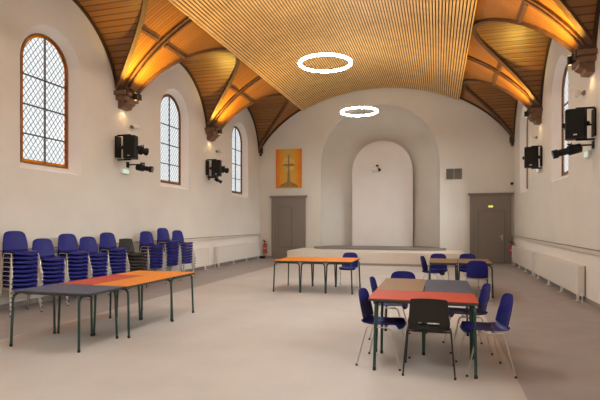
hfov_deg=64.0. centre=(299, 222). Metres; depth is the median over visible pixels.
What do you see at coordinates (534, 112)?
corbel
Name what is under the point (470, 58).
trim
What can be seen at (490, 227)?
door
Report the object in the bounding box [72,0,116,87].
trim
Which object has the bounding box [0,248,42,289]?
chair
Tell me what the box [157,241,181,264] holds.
chair
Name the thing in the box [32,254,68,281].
chair
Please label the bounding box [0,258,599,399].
floor
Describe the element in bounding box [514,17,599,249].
wall
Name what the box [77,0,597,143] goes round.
ceiling
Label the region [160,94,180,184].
window
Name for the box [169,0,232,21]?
panel
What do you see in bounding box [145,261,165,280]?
chair
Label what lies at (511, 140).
bracket
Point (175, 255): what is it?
chair
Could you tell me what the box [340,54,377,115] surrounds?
ring light
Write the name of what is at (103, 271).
chair
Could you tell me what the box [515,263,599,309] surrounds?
baseboard
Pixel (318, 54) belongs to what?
ring light
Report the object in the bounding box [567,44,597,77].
corbel
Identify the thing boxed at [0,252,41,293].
chair
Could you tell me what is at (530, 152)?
grille
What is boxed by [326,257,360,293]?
table
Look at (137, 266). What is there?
chair
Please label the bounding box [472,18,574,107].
trim
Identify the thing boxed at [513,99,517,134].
trim
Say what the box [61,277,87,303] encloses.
chair
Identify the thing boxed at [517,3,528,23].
trim
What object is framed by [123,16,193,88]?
trim
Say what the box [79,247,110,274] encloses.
chair
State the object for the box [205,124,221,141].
corbel
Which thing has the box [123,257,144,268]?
chair
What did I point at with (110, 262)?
chair
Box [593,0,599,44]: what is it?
trim
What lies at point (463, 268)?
chair
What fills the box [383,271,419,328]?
chair
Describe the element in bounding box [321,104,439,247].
wall
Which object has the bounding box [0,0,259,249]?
wall
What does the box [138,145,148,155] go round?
spotlight
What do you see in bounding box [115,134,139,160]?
wall speaker
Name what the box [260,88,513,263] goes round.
wall
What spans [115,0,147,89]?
trim
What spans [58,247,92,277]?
chair
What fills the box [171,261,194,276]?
chair
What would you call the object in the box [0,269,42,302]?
chair
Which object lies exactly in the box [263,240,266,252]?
fire extinguisher
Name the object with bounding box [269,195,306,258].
door
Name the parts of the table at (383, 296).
leg, leg, under rail, leg, leg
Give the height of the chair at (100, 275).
0.801 m
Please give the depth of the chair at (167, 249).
12.71 m
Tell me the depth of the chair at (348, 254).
11.86 m
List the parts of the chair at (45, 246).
backrest, seat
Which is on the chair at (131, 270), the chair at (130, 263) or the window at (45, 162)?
the chair at (130, 263)
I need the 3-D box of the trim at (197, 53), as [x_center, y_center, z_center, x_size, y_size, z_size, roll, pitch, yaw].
[-2.741,-3.987,13.834,1.977,1.732,4.113,0,0,16]
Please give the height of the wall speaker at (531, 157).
0.640 m
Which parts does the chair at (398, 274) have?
backrest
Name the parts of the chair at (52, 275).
seat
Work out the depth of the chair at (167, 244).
12.66 m
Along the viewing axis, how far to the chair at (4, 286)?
8.16 m
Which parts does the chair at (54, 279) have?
seat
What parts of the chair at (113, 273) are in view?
seat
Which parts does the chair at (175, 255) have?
seat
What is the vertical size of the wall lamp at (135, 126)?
0.107 m
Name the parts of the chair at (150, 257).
seat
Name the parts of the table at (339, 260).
leg, leg, leg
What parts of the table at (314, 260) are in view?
leg, leg, leg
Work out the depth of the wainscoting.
9.30 m
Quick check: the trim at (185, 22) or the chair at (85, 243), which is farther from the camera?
the trim at (185, 22)
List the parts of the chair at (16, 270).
seat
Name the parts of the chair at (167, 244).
seat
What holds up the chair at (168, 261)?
on the chair at (168, 264)
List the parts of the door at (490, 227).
cornice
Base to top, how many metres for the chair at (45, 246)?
0.801 m
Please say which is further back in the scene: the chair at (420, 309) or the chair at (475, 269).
the chair at (475, 269)
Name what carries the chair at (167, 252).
on the chair at (168, 264)
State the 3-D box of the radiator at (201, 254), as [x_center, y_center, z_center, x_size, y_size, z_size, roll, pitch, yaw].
[-3.699,1.197,13.639,0.180,0.706,4.647,0,0,16]
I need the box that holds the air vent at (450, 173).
[446,168,461,178]
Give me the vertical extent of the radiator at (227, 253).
0.706 m
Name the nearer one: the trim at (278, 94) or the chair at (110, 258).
the chair at (110, 258)
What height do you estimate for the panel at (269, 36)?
0.762 m
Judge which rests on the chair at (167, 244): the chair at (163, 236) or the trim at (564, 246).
the chair at (163, 236)
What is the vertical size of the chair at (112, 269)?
0.801 m
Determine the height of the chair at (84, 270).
0.801 m
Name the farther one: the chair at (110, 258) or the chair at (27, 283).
the chair at (110, 258)
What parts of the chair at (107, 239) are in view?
backrest, seat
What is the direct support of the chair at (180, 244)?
on the chair at (182, 248)
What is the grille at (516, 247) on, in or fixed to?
attached to the radiator at (524, 257)
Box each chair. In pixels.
[0,231,43,279]
[0,246,42,284]
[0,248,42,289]
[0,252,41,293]
[0,265,40,298]
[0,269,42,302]
[0,274,42,307]
[0,278,42,311]
[0,283,41,316]
[27,267,65,294]
[27,271,68,298]
[27,275,68,303]
[27,281,68,309]
[32,238,69,283]
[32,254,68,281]
[33,264,67,281]
[57,253,89,277]
[58,234,92,276]
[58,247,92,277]
[58,253,91,277]
[59,260,90,281]
[61,268,88,277]
[61,273,87,300]
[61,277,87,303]
[75,274,109,299]
[79,236,111,276]
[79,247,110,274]
[85,265,107,274]
[86,259,109,274]
[87,263,108,276]
[89,270,106,274]
[99,243,128,271]
[99,249,127,272]
[100,232,129,268]
[100,248,129,272]
[105,259,126,270]
[105,266,129,288]
[108,271,128,294]
[110,264,126,271]
[119,238,146,269]
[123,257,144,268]
[124,249,145,268]
[124,267,146,287]
[126,262,143,268]
[130,265,146,284]
[139,245,164,270]
[140,231,166,264]
[140,242,165,267]
[140,248,165,270]
[141,251,165,270]
[143,258,163,270]
[144,265,165,285]
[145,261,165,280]
[154,253,181,271]
[155,257,180,271]
[155,260,179,271]
[156,263,180,282]
[157,228,181,258]
[157,238,181,261]
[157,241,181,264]
[157,244,181,267]
[158,250,181,270]
[170,251,194,270]
[170,255,194,271]
[170,258,194,274]
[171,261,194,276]
[172,230,195,258]
[172,238,195,260]
[177,247,195,264]
[180,250,194,267]
[336,252,360,287]
[355,288,409,370]
[369,277,410,339]
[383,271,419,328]
[402,298,455,379]
[420,256,444,279]
[428,253,448,279]
[443,283,492,354]
[455,293,516,378]
[458,254,480,290]
[465,260,491,301]
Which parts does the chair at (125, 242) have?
backrest, seat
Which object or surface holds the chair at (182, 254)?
on the chair at (188, 256)
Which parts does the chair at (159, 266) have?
seat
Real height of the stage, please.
0.545 m
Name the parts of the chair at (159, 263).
seat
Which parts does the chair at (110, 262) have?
seat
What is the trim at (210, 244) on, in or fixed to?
attached to the wall at (92, 197)
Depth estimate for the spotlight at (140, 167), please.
11.75 m
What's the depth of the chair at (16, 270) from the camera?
8.14 m
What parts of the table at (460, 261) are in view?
leg, leg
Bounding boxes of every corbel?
[114,86,141,110]
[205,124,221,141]
[527,104,542,124]
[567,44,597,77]
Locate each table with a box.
[9,284,123,352]
[57,274,141,335]
[93,275,173,337]
[117,270,194,320]
[273,257,312,292]
[300,257,335,293]
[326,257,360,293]
[368,290,478,378]
[376,278,424,354]
[424,279,473,358]
[429,258,457,279]
[456,259,493,297]
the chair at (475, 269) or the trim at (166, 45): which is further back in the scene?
the trim at (166, 45)
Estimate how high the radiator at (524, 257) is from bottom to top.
0.706 m
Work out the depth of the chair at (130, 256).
11.22 m
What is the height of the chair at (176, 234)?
0.801 m
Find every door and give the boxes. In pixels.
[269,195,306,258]
[468,193,513,263]
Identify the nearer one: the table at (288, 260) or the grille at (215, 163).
the table at (288, 260)
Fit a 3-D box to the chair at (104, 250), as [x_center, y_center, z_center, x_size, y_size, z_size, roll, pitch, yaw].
[-4.117,0.700,10.567,0.522,0.801,0.528,0,0,34]
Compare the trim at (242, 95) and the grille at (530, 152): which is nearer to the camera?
the grille at (530, 152)
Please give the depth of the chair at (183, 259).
13.43 m
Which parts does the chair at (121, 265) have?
seat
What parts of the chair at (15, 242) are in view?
backrest, seat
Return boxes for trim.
[0,236,259,304]
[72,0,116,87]
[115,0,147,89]
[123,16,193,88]
[138,48,239,124]
[141,28,159,41]
[164,44,185,58]
[179,62,206,123]
[211,76,261,124]
[220,93,288,149]
[240,94,253,102]
[247,107,258,145]
[261,97,509,147]
[462,79,528,137]
[467,55,535,104]
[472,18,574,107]
[492,74,498,85]
[512,235,599,255]
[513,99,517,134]
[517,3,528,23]
[520,0,585,44]
[540,38,551,103]
[553,0,596,47]
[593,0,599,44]
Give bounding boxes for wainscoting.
[514,238,599,303]
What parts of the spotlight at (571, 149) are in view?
wall arm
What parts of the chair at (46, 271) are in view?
seat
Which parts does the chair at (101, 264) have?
seat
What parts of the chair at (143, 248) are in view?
seat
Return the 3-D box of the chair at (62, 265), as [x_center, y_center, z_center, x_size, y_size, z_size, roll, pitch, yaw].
[-4.626,0.850,8.813,0.522,0.801,0.528,0,0,34]
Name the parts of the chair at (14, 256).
seat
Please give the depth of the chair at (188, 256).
13.40 m
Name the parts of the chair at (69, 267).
seat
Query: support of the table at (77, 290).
on the floor
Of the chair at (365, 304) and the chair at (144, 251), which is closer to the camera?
the chair at (365, 304)
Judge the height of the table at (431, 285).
0.750 m
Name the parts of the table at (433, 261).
leg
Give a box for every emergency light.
[121,168,128,173]
[584,150,591,158]
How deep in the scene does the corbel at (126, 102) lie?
11.55 m
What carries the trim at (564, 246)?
attached to the wall at (554, 207)
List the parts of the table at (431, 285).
leg, leg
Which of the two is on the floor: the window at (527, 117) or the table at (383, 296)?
the table at (383, 296)
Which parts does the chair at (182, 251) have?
seat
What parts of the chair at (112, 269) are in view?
seat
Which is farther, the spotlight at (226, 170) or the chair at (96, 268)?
the spotlight at (226, 170)
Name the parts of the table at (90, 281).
leg, leg, leg, leg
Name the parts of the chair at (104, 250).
seat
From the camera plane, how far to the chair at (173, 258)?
12.66 m
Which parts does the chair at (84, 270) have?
seat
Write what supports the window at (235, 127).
in the wall at (92, 197)
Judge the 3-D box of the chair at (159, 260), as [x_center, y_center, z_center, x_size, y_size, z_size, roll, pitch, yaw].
[-3.728,1.000,11.989,0.522,0.801,0.528,0,0,34]
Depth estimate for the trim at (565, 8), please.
8.64 m
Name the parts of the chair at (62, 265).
seat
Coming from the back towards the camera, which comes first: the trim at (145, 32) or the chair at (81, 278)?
the trim at (145, 32)
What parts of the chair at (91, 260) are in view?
seat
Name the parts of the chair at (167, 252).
seat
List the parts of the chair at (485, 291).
leg, seat, backrest, leg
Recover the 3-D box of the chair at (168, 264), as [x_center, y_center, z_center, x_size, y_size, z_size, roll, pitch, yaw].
[-3.528,1.150,12.718,0.522,0.801,0.528,0,0,34]
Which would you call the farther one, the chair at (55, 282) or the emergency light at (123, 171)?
the emergency light at (123, 171)
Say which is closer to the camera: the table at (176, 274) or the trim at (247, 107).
the table at (176, 274)
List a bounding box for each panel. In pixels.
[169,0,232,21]
[195,0,476,78]
[264,46,465,110]
[352,141,412,245]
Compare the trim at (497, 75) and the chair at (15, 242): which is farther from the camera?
the trim at (497, 75)
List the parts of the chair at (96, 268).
seat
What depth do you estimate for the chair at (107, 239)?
10.65 m
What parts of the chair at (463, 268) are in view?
seat, backrest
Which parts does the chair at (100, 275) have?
seat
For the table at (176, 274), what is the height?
0.700 m
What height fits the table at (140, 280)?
0.700 m
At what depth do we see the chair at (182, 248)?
13.38 m
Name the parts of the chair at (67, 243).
backrest, seat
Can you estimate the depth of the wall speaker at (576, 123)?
8.76 m
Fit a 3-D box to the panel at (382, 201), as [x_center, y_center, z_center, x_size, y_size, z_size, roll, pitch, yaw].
[3.496,-1.210,20.446,2.550,4.520,0.140,0,0,16]
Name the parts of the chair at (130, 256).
seat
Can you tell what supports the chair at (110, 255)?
on the chair at (110, 258)
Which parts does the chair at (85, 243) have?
backrest, seat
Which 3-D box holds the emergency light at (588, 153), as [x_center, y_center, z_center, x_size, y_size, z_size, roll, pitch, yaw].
[5.451,-1.290,9.103,0.073,0.130,0.260,0,0,16]
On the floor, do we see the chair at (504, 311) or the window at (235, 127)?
the chair at (504, 311)
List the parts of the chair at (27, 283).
seat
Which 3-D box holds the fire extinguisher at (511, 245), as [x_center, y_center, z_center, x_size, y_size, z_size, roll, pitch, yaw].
[7.834,0.897,17.730,0.208,0.705,0.211,0,0,-31]
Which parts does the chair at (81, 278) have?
seat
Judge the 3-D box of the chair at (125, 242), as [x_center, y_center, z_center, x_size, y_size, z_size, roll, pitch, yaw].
[-3.935,0.778,11.213,0.519,0.793,0.528,0,0,34]
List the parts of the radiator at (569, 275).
panel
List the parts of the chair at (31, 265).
seat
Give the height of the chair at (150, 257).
0.801 m
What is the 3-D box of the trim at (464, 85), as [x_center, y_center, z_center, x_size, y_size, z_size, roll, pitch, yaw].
[6.516,-3.987,16.225,1.977,1.732,4.113,0,0,16]
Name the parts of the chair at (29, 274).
seat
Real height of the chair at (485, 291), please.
0.801 m
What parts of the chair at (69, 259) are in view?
seat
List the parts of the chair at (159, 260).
seat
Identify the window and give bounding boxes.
[20,33,67,168]
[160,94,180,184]
[232,126,241,193]
[526,117,527,188]
[561,64,567,175]
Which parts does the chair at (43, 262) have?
seat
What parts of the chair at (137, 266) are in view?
seat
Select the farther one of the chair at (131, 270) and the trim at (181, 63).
the trim at (181, 63)
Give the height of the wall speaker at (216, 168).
0.600 m
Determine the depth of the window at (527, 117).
16.46 m
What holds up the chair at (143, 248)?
on the chair at (144, 251)
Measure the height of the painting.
1.660 m
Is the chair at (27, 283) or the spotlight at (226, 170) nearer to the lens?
the chair at (27, 283)
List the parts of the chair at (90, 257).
seat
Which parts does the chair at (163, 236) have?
backrest, seat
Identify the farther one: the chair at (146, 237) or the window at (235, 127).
the window at (235, 127)
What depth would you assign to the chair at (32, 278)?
8.14 m
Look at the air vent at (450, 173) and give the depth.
18.60 m
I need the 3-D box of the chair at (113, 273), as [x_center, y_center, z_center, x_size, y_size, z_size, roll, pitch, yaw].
[-4.140,1.150,10.572,0.522,0.801,0.528,0,0,34]
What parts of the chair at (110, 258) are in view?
seat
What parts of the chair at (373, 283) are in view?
backrest, seat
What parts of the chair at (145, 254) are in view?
seat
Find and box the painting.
[276,148,301,187]
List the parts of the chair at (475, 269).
seat, backrest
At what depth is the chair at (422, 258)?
10.65 m
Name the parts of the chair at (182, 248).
seat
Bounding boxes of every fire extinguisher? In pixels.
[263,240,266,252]
[510,237,514,255]
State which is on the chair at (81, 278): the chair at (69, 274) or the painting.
the chair at (69, 274)
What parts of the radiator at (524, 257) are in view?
panel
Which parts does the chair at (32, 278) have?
seat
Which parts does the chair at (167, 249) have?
seat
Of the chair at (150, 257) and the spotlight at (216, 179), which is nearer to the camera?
the chair at (150, 257)
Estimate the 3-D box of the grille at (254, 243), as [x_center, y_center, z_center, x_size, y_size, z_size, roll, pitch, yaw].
[-2.337,0.850,18.502,0.130,0.012,4.100,0,0,16]
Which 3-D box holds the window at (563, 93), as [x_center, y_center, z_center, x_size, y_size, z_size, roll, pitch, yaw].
[6.328,-2.455,11.276,0.060,2.630,1.220,0,0,16]
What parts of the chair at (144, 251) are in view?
seat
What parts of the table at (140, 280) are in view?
leg, leg, leg, leg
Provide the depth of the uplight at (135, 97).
11.61 m
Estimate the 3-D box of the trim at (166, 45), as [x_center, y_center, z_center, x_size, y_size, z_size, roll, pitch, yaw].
[-3.140,-4.288,12.041,0.104,0.106,0.935,0,0,16]
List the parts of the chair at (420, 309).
leg, leg, seat, backrest, seat frame, leg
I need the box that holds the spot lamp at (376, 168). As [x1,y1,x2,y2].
[372,165,380,171]
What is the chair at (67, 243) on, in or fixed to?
on the chair at (69, 255)
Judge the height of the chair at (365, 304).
0.801 m
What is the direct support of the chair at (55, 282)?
on the floor
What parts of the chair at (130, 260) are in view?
seat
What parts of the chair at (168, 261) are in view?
seat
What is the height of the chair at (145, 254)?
0.801 m
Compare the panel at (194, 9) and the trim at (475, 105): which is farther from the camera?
the trim at (475, 105)
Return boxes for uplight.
[133,93,137,100]
[567,56,574,65]
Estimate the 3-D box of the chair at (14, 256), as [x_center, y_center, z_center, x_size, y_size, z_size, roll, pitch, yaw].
[-4.785,0.625,8.212,0.522,0.801,0.528,0,0,35]
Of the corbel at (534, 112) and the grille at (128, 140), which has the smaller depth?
the grille at (128, 140)
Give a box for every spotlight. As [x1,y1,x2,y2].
[126,162,153,172]
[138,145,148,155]
[208,176,221,183]
[222,166,228,172]
[551,141,594,158]
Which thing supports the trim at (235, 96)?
attached to the wall at (92, 197)
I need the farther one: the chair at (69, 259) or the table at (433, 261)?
the table at (433, 261)
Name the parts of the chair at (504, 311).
leg, leg, seat, seat frame, leg, backrest, leg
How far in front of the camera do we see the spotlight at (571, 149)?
8.90 m
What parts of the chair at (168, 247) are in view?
seat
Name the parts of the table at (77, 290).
leg, leg, under rail, leg, leg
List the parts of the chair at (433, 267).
backrest, seat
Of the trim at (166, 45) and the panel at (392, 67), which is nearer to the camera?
the trim at (166, 45)
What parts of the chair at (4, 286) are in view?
seat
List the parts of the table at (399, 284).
leg, leg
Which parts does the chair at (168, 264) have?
seat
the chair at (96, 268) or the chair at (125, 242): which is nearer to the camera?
the chair at (96, 268)
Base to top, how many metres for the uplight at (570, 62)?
0.172 m
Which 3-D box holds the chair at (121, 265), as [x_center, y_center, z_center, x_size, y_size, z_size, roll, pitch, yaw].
[-4.132,1.000,10.572,0.522,0.801,0.528,0,0,34]
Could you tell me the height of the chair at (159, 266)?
0.801 m
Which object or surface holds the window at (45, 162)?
in the wall at (92, 197)
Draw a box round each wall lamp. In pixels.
[130,124,139,128]
[573,90,585,96]
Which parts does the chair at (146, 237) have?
backrest, seat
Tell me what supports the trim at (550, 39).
attached to the wall at (554, 207)
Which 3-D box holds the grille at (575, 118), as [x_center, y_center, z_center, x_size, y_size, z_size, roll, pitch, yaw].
[5.014,-1.810,8.749,0.295,0.498,0.020,0,0,33]
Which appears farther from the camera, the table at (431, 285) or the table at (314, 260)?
the table at (314, 260)
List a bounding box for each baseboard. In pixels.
[0,256,259,309]
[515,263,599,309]
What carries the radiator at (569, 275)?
on the floor
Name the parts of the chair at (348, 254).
seat, backrest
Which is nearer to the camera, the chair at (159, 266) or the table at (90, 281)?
the table at (90, 281)
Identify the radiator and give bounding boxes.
[125,248,208,270]
[214,242,259,266]
[512,246,536,276]
[535,253,585,302]
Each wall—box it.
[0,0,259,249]
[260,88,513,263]
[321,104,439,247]
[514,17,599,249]
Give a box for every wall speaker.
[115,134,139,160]
[206,159,222,176]
[522,145,541,168]
[562,106,595,140]
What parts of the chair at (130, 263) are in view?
seat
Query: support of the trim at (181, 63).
attached to the wall at (92, 197)
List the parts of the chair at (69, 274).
seat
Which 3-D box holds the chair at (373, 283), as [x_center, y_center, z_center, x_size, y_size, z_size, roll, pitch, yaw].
[1.206,1.150,6.500,0.522,0.801,0.528,0,0,19]
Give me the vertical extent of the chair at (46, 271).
0.801 m
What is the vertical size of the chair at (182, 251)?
0.801 m
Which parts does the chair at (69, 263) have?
seat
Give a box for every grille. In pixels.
[123,135,133,156]
[212,160,219,174]
[217,242,258,246]
[515,246,536,251]
[525,147,536,166]
[537,253,585,266]
[566,108,584,136]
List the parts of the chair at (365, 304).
leg, backrest, seat, leg, leg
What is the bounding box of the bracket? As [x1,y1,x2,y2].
[509,136,514,145]
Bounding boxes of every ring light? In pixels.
[298,53,351,72]
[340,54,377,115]
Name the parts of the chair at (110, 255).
seat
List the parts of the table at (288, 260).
leg, leg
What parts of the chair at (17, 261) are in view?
seat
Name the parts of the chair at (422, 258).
backrest, seat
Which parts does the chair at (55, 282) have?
seat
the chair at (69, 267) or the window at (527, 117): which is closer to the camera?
the chair at (69, 267)
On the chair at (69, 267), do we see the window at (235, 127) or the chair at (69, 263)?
the chair at (69, 263)
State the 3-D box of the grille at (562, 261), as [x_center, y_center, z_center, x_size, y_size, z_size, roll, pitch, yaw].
[6.039,0.850,11.302,0.130,0.012,4.150,0,0,16]
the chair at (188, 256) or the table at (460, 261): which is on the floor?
the table at (460, 261)
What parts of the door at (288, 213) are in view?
panel, cornice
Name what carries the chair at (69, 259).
on the chair at (69, 263)
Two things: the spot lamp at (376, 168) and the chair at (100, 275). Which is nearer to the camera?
the chair at (100, 275)
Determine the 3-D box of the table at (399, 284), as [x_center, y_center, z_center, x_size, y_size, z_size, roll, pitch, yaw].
[1.333,1.175,6.228,0.589,0.750,1.230,0,0,16]
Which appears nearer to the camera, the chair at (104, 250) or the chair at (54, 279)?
the chair at (54, 279)
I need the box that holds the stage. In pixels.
[287,245,464,267]
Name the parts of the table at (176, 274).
leg, leg, leg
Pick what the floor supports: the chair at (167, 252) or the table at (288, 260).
the table at (288, 260)
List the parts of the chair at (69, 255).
seat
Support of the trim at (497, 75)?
attached to the ceiling
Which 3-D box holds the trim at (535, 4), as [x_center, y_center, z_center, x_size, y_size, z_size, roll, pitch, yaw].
[4.442,-4.053,9.236,2.037,1.714,0.220,0,0,16]
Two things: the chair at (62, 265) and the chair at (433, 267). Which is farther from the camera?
the chair at (433, 267)
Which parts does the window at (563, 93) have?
pane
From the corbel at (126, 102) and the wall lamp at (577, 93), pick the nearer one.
the wall lamp at (577, 93)
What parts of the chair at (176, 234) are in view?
backrest, seat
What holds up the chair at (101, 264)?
on the chair at (96, 268)
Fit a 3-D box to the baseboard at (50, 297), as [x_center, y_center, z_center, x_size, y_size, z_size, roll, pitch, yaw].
[-4.954,1.500,9.577,0.016,0.100,23.400,0,0,16]

